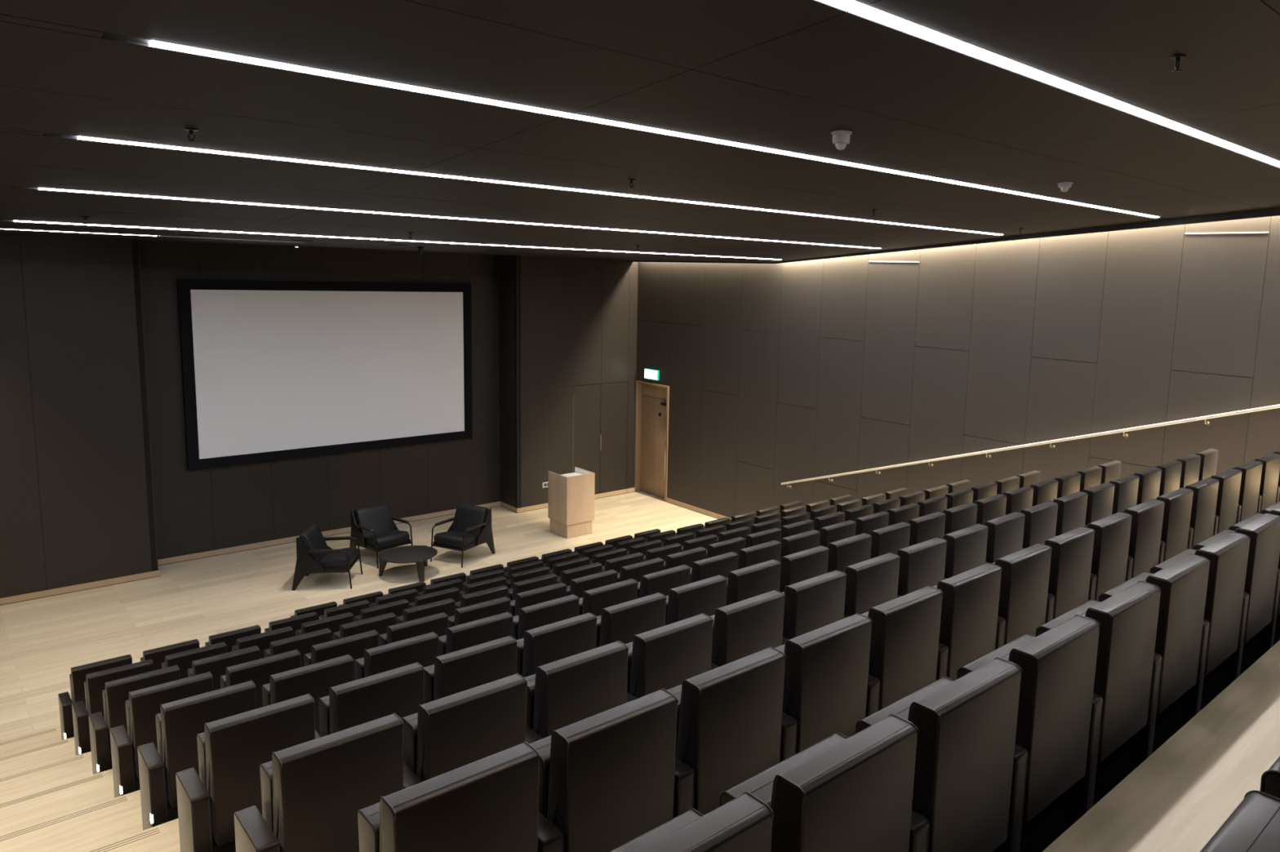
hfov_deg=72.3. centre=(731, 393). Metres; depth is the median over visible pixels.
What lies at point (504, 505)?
baseboard reveal
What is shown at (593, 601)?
seat
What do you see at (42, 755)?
step
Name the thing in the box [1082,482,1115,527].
seat
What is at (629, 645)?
armrest
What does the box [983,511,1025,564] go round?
seat
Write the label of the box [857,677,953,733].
cushion
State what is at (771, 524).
seat
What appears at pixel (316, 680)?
seat
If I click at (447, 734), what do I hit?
seat
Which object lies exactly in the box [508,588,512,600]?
cushion
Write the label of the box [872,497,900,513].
seat
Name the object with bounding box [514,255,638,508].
wall
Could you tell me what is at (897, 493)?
seat
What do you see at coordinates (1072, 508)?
seat
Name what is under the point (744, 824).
seat
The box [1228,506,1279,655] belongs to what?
seat
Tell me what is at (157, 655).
seat
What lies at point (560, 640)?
seat
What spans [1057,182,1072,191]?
smoke detector
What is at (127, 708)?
cushion
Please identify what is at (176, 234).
air slot
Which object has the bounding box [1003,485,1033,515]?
seat
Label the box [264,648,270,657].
cushion
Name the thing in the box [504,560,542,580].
seat
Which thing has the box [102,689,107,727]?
cushion
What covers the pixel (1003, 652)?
cushion
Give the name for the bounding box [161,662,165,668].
cushion
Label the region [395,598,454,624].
seat
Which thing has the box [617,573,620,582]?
cushion
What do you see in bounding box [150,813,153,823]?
lamp
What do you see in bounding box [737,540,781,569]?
seat
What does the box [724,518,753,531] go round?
seat
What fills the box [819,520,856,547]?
seat
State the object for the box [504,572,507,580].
cushion
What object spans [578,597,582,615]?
cushion
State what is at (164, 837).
step
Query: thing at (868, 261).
trim
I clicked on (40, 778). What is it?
step
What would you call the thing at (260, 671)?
seat
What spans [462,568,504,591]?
seat
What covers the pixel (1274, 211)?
trim
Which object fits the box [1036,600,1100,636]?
cushion
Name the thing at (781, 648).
cushion
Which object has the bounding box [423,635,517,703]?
seat
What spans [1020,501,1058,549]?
seat
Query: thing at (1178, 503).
seat
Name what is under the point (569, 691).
seat
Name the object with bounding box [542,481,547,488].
wall socket
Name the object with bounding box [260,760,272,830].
cushion
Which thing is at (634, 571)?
seat
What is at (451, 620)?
cushion
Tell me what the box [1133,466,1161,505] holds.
seat
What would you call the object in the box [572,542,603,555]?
seat
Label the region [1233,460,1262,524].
seat
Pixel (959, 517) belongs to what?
seat
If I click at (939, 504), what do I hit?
seat
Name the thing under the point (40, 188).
recessed light
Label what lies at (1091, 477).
seat
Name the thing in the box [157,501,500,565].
baseboard
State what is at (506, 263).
wall
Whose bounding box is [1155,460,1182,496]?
seat
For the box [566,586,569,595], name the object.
cushion
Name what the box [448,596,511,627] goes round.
seat
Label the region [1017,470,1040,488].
seat
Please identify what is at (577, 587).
seat
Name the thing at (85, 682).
cushion
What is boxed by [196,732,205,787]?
cushion
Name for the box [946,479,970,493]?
seat
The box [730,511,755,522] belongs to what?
seat
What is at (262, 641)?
seat
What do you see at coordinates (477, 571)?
seat
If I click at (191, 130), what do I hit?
sprinkler
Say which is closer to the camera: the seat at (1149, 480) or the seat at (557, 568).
the seat at (1149, 480)
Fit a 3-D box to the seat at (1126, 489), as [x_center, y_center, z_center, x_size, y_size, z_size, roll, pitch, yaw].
[3.659,1.259,8.461,0.560,0.925,0.315,-6,11,-43]
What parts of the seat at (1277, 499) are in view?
armrest panel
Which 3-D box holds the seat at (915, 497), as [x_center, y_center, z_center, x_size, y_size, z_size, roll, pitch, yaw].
[2.280,1.776,11.620,0.560,0.925,0.315,-6,11,-43]
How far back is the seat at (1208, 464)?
9.82 m
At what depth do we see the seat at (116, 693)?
6.45 m
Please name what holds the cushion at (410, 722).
on the seat at (447, 734)
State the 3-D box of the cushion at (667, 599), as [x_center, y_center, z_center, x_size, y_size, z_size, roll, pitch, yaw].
[-0.355,1.655,6.270,0.452,0.434,0.139,-6,11,-43]
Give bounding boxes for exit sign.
[644,368,659,380]
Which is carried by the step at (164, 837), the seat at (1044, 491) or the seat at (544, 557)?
the seat at (1044, 491)
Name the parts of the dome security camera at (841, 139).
mounting plate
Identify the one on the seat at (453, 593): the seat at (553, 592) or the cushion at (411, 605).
the cushion at (411, 605)
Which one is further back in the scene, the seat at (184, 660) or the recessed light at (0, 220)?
the recessed light at (0, 220)
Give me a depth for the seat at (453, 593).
9.25 m
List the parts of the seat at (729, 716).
armrest panel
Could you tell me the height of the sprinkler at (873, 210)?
0.073 m
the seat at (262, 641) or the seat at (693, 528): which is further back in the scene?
the seat at (693, 528)
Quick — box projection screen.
[176,279,472,471]
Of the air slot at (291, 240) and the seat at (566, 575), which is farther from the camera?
the air slot at (291, 240)
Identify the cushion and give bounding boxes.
[69,674,72,702]
[84,680,88,712]
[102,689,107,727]
[125,700,131,741]
[155,713,162,759]
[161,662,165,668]
[187,667,192,677]
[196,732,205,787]
[220,675,226,688]
[231,644,236,651]
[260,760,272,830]
[262,683,270,706]
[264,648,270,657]
[295,629,301,635]
[298,524,328,561]
[303,653,311,666]
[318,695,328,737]
[320,546,358,567]
[333,631,339,640]
[354,503,394,537]
[354,615,359,622]
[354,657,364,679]
[357,802,379,851]
[363,529,409,549]
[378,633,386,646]
[395,615,403,624]
[401,712,417,773]
[408,602,414,608]
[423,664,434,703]
[433,530,478,549]
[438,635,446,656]
[448,615,454,627]
[451,503,488,535]
[454,601,460,608]
[459,590,464,601]
[462,582,466,591]
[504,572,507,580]
[506,579,510,589]
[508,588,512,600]
[510,600,515,616]
[512,615,518,639]
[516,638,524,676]
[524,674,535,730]
[528,735,551,818]
[557,576,560,583]
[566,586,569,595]
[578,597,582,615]
[595,615,600,648]
[609,809,701,851]
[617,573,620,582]
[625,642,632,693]
[637,582,639,598]
[665,595,668,625]
[666,684,681,757]
[711,615,714,640]
[720,733,846,807]
[774,644,785,653]
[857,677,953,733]
[958,634,1035,678]
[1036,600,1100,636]
[1099,572,1153,601]
[1151,549,1195,573]
[1193,529,1234,550]
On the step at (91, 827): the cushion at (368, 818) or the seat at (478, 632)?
the seat at (478, 632)
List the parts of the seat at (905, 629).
armrest panel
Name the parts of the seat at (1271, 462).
armrest panel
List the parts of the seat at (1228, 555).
armrest panel, backrest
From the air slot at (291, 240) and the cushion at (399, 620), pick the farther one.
the air slot at (291, 240)
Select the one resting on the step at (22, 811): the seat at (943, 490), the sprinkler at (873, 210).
the seat at (943, 490)
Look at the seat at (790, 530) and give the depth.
9.92 m
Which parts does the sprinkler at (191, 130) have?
frame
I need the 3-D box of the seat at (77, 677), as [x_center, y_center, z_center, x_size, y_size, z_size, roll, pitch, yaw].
[-6.022,2.966,8.277,0.562,0.922,0.313,-6,11,-43]
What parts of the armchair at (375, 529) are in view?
leg, armrest, leg, seat frame, leg, armrest, leg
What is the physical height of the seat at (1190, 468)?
0.925 m
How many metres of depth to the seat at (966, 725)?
2.57 m
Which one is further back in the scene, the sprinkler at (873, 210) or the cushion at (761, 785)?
the sprinkler at (873, 210)
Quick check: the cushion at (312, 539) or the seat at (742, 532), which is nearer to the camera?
the seat at (742, 532)
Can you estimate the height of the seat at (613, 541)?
0.922 m
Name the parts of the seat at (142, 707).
armrest panel, backrest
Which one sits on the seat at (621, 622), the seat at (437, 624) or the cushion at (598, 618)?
the cushion at (598, 618)
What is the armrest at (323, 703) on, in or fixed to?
on the seat at (399, 691)
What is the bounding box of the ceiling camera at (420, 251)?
[417,246,424,255]
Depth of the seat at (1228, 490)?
7.13 m
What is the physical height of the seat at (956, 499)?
0.925 m
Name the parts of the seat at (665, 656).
armrest panel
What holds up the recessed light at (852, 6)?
in the ceiling
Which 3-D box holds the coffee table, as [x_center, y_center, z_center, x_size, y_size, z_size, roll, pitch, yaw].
[-5.279,2.800,14.290,0.876,0.362,0.908,-6,11,-43]
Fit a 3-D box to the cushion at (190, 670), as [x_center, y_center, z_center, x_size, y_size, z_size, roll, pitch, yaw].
[-4.153,2.408,7.109,0.452,0.434,0.139,-6,11,-43]
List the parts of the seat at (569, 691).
armrest panel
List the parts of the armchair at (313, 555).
leg, armrest, leg, armrest, seat frame, leg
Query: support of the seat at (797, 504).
on the step at (30, 741)
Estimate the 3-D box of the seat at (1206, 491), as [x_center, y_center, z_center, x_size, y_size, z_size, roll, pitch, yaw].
[3.566,1.140,6.908,0.560,0.925,0.315,-6,11,-43]
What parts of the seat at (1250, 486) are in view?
armrest panel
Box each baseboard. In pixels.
[0,570,159,605]
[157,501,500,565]
[516,487,635,513]
[666,497,731,519]
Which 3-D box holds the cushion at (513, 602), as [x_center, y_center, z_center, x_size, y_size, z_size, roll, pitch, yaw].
[-1.802,2.050,7.849,0.452,0.434,0.139,-6,11,-43]
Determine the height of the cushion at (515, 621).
0.434 m
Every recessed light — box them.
[0,219,776,259]
[0,228,293,242]
[12,186,880,248]
[44,132,1003,235]
[102,31,1159,217]
[819,0,1279,167]
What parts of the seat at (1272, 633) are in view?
armrest panel, backrest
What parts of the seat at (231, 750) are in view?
armrest panel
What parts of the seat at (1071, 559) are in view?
armrest panel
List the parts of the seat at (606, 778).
armrest panel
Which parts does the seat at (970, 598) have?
armrest panel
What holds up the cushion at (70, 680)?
on the seat at (77, 677)
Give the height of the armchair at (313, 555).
0.870 m
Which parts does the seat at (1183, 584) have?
armrest panel, backrest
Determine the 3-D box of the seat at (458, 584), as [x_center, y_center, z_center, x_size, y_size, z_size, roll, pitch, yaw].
[-3.580,2.729,10.574,0.560,0.922,0.312,-6,11,-43]
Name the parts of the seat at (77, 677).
armrest panel, backrest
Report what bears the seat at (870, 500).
on the step at (40, 778)
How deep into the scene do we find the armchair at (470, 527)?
15.19 m
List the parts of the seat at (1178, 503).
armrest panel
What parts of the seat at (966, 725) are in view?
armrest panel, backrest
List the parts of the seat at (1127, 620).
armrest panel, backrest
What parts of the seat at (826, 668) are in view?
armrest panel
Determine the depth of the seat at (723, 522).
13.48 m
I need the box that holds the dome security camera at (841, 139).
[831,130,852,150]
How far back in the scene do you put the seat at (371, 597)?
10.86 m
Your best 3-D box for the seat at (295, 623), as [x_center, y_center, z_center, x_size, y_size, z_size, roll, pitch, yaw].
[-4.801,2.847,9.426,0.560,0.922,0.312,-6,11,-43]
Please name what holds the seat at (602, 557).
on the step at (42, 755)
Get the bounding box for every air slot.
[176,234,200,236]
[290,240,312,241]
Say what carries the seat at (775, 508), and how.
on the step at (30, 741)
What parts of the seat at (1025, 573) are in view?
armrest panel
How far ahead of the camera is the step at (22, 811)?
5.97 m
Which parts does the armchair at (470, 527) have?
leg, armrest, seat frame, leg, armrest, leg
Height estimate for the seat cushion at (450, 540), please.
0.211 m
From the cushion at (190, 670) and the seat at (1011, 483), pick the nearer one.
the cushion at (190, 670)
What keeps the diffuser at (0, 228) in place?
attached to the recessed light at (0, 228)
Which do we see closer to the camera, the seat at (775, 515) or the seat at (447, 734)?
the seat at (447, 734)
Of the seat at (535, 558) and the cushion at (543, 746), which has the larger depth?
the seat at (535, 558)
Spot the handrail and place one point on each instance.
(1274, 406)
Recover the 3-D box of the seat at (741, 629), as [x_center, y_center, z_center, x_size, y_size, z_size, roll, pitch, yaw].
[-0.003,1.614,5.016,0.560,0.925,0.315,-6,11,-43]
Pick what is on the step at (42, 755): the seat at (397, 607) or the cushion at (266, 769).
the seat at (397, 607)
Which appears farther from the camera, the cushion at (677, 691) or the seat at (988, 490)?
the seat at (988, 490)
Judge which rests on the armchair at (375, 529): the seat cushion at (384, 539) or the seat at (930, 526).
the seat cushion at (384, 539)
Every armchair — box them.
[291,524,362,591]
[349,503,413,568]
[430,503,495,568]
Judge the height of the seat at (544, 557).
0.922 m
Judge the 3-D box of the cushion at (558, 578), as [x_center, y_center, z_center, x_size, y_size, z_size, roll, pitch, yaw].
[-1.712,2.171,9.405,0.452,0.434,0.139,-6,11,-43]
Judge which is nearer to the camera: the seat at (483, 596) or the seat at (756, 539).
the seat at (483, 596)
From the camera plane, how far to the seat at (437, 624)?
6.89 m
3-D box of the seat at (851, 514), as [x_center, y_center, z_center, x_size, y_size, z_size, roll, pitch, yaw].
[1.466,1.855,10.854,0.560,0.925,0.315,-6,11,-43]
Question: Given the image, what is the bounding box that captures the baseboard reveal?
[500,501,516,513]
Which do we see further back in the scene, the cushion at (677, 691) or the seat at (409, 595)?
the seat at (409, 595)
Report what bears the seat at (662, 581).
on the step at (91, 827)
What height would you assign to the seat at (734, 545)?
0.925 m
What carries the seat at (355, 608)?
on the step at (30, 741)
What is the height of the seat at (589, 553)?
0.922 m
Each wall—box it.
[0,234,158,598]
[131,239,158,571]
[138,240,500,559]
[498,255,521,508]
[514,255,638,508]
[636,215,1279,518]
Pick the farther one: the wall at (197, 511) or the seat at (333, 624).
the wall at (197, 511)
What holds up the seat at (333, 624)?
on the step at (42, 755)
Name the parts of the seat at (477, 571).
backrest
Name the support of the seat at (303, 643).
on the step at (40, 778)
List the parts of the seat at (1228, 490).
armrest panel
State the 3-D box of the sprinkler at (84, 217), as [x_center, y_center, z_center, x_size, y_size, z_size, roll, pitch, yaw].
[-6.111,-1.638,8.232,0.070,0.073,0.070,-6,11,-43]
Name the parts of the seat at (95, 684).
armrest panel, backrest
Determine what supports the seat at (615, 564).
on the step at (40, 778)
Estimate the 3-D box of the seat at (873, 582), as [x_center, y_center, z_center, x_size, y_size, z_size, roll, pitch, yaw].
[0.811,1.535,5.782,0.560,0.925,0.315,-6,11,-43]
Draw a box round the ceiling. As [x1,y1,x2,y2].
[0,0,1279,262]
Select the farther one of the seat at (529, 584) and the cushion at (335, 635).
the seat at (529, 584)
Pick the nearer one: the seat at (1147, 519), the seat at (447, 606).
the seat at (1147, 519)
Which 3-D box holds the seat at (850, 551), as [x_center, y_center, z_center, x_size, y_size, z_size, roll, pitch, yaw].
[0.878,1.657,7.361,0.560,0.925,0.315,-6,11,-43]
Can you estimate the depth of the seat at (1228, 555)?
4.10 m
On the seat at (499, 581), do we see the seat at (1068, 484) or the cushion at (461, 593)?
the cushion at (461, 593)
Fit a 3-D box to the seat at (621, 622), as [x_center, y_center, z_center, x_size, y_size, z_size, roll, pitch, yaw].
[-0.749,1.815,5.831,0.560,0.925,0.315,-6,11,-43]
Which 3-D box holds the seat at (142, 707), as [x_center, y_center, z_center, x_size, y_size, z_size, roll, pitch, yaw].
[-3.825,2.368,5.879,0.562,0.925,0.315,-6,11,-43]
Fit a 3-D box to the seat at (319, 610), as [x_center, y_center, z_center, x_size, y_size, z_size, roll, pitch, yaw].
[-5.119,3.012,10.599,0.562,0.922,0.313,-6,11,-43]
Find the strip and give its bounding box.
[1184,231,1268,234]
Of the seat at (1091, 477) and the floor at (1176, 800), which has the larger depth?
the seat at (1091, 477)
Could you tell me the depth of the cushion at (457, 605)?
8.46 m
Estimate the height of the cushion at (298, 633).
0.434 m
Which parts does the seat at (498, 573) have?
backrest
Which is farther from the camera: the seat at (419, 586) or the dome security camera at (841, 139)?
the seat at (419, 586)
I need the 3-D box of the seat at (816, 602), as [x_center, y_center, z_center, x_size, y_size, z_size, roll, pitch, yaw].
[0.404,1.575,5.399,0.560,0.925,0.315,-6,11,-43]
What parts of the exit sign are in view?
pictogram panel, green panel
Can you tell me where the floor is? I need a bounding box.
[0,491,717,742]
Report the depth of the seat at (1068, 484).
9.87 m
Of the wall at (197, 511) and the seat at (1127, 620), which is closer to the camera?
the seat at (1127, 620)
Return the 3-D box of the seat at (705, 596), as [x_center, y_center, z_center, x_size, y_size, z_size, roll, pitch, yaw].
[-0.342,1.775,6.213,0.560,0.925,0.315,-6,11,-43]
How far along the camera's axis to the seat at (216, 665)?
6.89 m
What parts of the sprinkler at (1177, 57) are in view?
frame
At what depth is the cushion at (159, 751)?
4.97 m
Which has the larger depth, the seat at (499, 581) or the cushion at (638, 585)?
the seat at (499, 581)
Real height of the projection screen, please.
3.151 m
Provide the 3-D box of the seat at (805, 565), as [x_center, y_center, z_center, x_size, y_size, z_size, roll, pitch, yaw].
[0.471,1.696,6.979,0.560,0.925,0.315,-6,11,-43]
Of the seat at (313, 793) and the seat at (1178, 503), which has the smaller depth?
the seat at (313, 793)
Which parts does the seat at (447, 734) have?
armrest panel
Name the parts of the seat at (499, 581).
backrest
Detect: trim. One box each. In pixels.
[632,207,1279,263]
[868,261,919,262]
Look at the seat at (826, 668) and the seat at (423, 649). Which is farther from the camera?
the seat at (423, 649)
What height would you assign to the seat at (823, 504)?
0.922 m
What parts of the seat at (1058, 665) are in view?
armrest panel, backrest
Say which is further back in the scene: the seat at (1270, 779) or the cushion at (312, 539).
the cushion at (312, 539)
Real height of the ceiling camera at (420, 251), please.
0.122 m
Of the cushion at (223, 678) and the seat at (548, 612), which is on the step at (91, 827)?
the seat at (548, 612)
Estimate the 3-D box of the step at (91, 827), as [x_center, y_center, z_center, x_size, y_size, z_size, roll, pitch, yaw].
[0.137,2.599,8.592,12.452,0.678,1.100,-6,11,-43]
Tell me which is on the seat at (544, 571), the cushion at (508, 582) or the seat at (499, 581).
the cushion at (508, 582)
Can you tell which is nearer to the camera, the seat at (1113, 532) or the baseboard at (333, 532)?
the seat at (1113, 532)
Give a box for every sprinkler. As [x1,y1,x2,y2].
[80,216,89,224]
[184,128,198,142]
[627,178,635,188]
[871,208,876,216]
[1169,53,1186,72]
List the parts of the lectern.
panel, panel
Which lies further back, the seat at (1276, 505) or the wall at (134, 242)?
the wall at (134, 242)
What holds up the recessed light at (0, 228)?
in the ceiling
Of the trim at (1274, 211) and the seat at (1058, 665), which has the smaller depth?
the seat at (1058, 665)
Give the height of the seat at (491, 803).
0.925 m
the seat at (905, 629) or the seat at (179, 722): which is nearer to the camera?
the seat at (905, 629)
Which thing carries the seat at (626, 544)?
on the step at (30, 741)
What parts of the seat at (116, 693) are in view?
armrest panel, backrest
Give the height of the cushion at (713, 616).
0.434 m
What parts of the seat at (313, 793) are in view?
armrest panel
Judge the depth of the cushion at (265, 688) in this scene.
5.35 m
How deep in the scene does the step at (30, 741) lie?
8.46 m
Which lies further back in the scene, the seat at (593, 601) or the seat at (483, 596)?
the seat at (483, 596)
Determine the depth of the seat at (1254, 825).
1.62 m
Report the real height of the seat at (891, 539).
0.925 m
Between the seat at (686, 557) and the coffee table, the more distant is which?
the coffee table
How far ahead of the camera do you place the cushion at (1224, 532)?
4.63 m
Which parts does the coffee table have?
leg, leg, leg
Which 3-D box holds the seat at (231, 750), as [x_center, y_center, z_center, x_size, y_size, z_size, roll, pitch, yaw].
[-2.376,1.973,4.299,0.565,0.925,0.320,-6,11,-43]
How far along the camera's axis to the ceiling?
5.21 m
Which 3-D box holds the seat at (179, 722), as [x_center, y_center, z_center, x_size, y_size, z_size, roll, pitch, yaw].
[-3.102,2.167,5.088,0.562,0.925,0.315,-6,11,-43]
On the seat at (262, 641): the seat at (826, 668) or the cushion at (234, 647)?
the cushion at (234, 647)
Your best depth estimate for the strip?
10.80 m
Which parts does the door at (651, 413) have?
transom panel, pull handle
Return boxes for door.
[573,383,600,494]
[600,382,627,493]
[634,380,669,502]
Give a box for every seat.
[57,654,132,740]
[71,659,153,755]
[88,665,180,774]
[109,671,213,798]
[137,680,256,831]
[140,639,199,671]
[161,642,226,679]
[175,693,315,851]
[187,645,259,690]
[204,625,261,653]
[220,649,301,708]
[231,626,293,658]
[234,713,404,851]
[262,654,353,733]
[264,612,317,636]
[264,628,331,666]
[290,601,337,619]
[295,612,353,640]
[303,630,378,680]
[315,662,424,739]
[319,600,369,622]
[333,613,395,640]
[337,591,382,606]
[354,599,408,622]
[354,631,438,679]
[356,741,540,851]
[369,589,417,607]
[378,612,448,646]
[382,581,426,595]
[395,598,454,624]
[400,673,527,789]
[408,587,459,608]
[417,578,462,595]
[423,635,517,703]
[426,572,466,586]
[438,612,513,656]
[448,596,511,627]
[454,585,508,608]
[459,576,506,601]
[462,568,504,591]
[466,564,503,582]
[503,555,538,573]
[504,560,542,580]
[506,566,549,589]
[508,573,557,600]
[510,582,566,616]
[512,594,579,639]
[516,612,596,677]
[524,640,628,743]
[528,688,678,851]
[538,548,572,564]
[542,551,579,569]
[549,556,590,577]
[557,562,602,586]
[566,568,617,598]
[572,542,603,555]
[578,578,638,617]
[579,544,613,559]
[590,547,626,565]
[595,592,666,648]
[602,552,644,573]
[603,535,632,546]
[609,791,773,851]
[613,537,645,551]
[617,557,664,582]
[625,613,713,702]
[626,539,662,555]
[632,528,660,539]
[637,564,690,598]
[643,542,681,561]
[645,529,675,542]
[662,532,694,546]
[663,546,706,569]
[665,574,727,625]
[666,646,786,818]
[675,523,703,535]
[681,534,717,551]
[689,551,737,583]
[694,524,724,538]
[703,517,730,528]
[706,537,745,558]
[711,590,785,670]
[717,526,750,542]
[719,714,918,851]
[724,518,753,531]
[725,559,781,605]
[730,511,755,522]
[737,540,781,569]
[745,527,781,548]
[750,519,781,534]
[753,511,780,524]
[755,506,779,516]
[774,613,872,762]
[779,501,802,512]
[779,545,829,592]
[780,506,805,520]
[780,519,814,542]
[780,529,820,559]
[781,511,809,526]
[782,569,846,644]
[805,500,830,513]
[809,505,836,520]
[813,511,845,531]
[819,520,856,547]
[827,533,871,573]
[829,494,852,506]
[836,498,862,512]
[844,504,874,521]
[844,552,900,618]
[854,511,888,535]
[855,657,1022,851]
[861,493,885,506]
[862,586,942,717]
[870,521,911,559]
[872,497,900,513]
[884,488,908,499]
[887,502,919,526]
[897,537,946,598]
[898,491,925,506]
[907,511,946,546]
[917,495,947,517]
[923,484,948,500]
[933,562,1002,680]
[942,502,977,534]
[942,524,988,580]
[945,488,973,509]
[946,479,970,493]
[956,614,1100,851]
[970,482,997,502]
[974,493,1007,524]
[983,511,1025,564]
[991,542,1052,649]
[995,475,1020,494]
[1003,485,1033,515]
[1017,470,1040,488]
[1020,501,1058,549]
[1030,479,1058,506]
[1035,581,1161,822]
[1042,526,1095,623]
[1053,491,1088,536]
[1054,472,1081,498]
[1076,466,1102,492]
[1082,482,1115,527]
[1085,511,1132,600]
[1097,460,1121,484]
[1097,554,1210,767]
[1109,474,1139,515]
[1122,498,1164,582]
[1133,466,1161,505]
[1149,532,1251,722]
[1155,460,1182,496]
[1155,487,1194,564]
[1176,453,1201,488]
[1184,477,1219,549]
[1192,513,1279,686]
[1195,448,1218,481]
[1200,790,1279,851]
[1210,468,1242,536]
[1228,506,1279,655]
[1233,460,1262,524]
[1254,453,1279,512]
[1259,501,1279,513]
[1260,755,1279,799]
[1273,449,1279,502]
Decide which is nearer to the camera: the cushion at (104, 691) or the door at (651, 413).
the cushion at (104, 691)
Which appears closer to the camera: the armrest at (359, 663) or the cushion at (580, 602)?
the armrest at (359, 663)
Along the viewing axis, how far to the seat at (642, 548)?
11.13 m
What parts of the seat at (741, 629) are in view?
armrest panel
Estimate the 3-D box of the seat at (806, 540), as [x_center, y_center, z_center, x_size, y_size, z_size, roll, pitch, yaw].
[0.562,1.812,8.534,0.560,0.925,0.315,-6,11,-43]
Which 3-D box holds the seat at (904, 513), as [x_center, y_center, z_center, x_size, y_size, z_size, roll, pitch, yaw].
[1.783,1.693,9.681,0.560,0.925,0.315,-6,11,-43]
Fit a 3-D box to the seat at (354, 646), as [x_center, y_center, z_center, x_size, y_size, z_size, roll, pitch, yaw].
[-3.010,2.289,6.645,0.560,0.925,0.315,-6,11,-43]
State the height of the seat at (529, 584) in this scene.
0.922 m
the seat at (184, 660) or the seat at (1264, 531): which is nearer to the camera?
the seat at (1264, 531)
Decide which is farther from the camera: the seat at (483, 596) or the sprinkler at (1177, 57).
the seat at (483, 596)
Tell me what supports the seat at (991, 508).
on the step at (164, 837)
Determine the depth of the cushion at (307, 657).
6.53 m
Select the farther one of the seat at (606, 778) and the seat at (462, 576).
the seat at (462, 576)
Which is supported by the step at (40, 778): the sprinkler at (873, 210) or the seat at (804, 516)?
the seat at (804, 516)
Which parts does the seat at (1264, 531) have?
armrest panel, backrest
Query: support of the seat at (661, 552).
on the step at (40, 778)
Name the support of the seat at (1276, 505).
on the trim
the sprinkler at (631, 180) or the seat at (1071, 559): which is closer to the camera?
the seat at (1071, 559)
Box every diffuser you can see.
[0,228,149,235]
[162,235,293,242]
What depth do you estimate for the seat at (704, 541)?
10.35 m
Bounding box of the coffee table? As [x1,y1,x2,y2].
[378,545,437,582]
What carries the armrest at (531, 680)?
on the seat at (569, 691)
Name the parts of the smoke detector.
mounting plate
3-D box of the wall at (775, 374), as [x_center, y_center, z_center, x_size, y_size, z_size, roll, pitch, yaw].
[4.408,-0.176,12.942,0.090,7.202,18.980,-6,11,-43]
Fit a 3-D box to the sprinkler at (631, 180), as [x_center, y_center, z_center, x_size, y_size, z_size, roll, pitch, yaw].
[-0.821,-1.724,7.159,0.070,0.073,0.070,-6,11,-43]
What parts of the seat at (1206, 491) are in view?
armrest panel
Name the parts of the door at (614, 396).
flush handle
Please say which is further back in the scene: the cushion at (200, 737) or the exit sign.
the exit sign
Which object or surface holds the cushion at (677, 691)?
on the seat at (729, 716)
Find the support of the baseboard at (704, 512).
attached to the wall at (775, 374)
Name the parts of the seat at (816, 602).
armrest panel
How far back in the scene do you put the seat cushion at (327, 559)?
13.70 m
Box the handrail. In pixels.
[781,404,1279,488]
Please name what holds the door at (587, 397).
in the wall at (579, 316)
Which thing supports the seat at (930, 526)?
on the step at (164, 837)
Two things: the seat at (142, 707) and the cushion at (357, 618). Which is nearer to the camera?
the seat at (142, 707)
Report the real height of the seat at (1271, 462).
0.925 m
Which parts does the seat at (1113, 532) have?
armrest panel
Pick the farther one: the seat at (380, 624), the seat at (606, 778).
the seat at (380, 624)
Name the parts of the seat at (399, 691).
armrest panel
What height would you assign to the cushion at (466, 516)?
0.561 m
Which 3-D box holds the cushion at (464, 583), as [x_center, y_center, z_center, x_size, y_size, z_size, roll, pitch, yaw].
[-3.184,2.568,11.011,0.452,0.434,0.139,-6,11,-43]
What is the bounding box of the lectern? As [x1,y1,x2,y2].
[547,466,595,538]
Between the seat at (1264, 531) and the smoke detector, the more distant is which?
the smoke detector
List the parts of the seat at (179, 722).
armrest panel, backrest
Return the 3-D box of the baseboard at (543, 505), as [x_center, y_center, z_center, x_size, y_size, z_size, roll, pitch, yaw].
[-3.348,2.334,19.147,3.054,0.100,0.018,-6,11,-43]
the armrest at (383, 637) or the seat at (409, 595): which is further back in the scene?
the seat at (409, 595)
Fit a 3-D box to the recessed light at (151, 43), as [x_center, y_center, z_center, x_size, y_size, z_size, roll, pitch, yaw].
[1.410,-1.845,7.233,10.860,0.037,0.082,-6,11,-43]
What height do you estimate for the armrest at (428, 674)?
0.434 m
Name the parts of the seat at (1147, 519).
armrest panel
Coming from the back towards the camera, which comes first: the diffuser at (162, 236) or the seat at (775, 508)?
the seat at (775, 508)
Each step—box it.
[0,726,62,757]
[0,737,75,777]
[0,751,93,802]
[0,768,114,835]
[0,790,142,851]
[82,818,180,851]
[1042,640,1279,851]
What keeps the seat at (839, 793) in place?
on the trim
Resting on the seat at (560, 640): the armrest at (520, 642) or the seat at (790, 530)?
the armrest at (520, 642)
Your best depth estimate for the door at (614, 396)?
19.61 m
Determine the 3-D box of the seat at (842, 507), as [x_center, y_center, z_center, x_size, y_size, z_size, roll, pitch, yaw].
[1.555,1.977,12.411,0.560,0.922,0.312,-6,11,-43]
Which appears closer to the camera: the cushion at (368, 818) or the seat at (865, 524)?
the cushion at (368, 818)

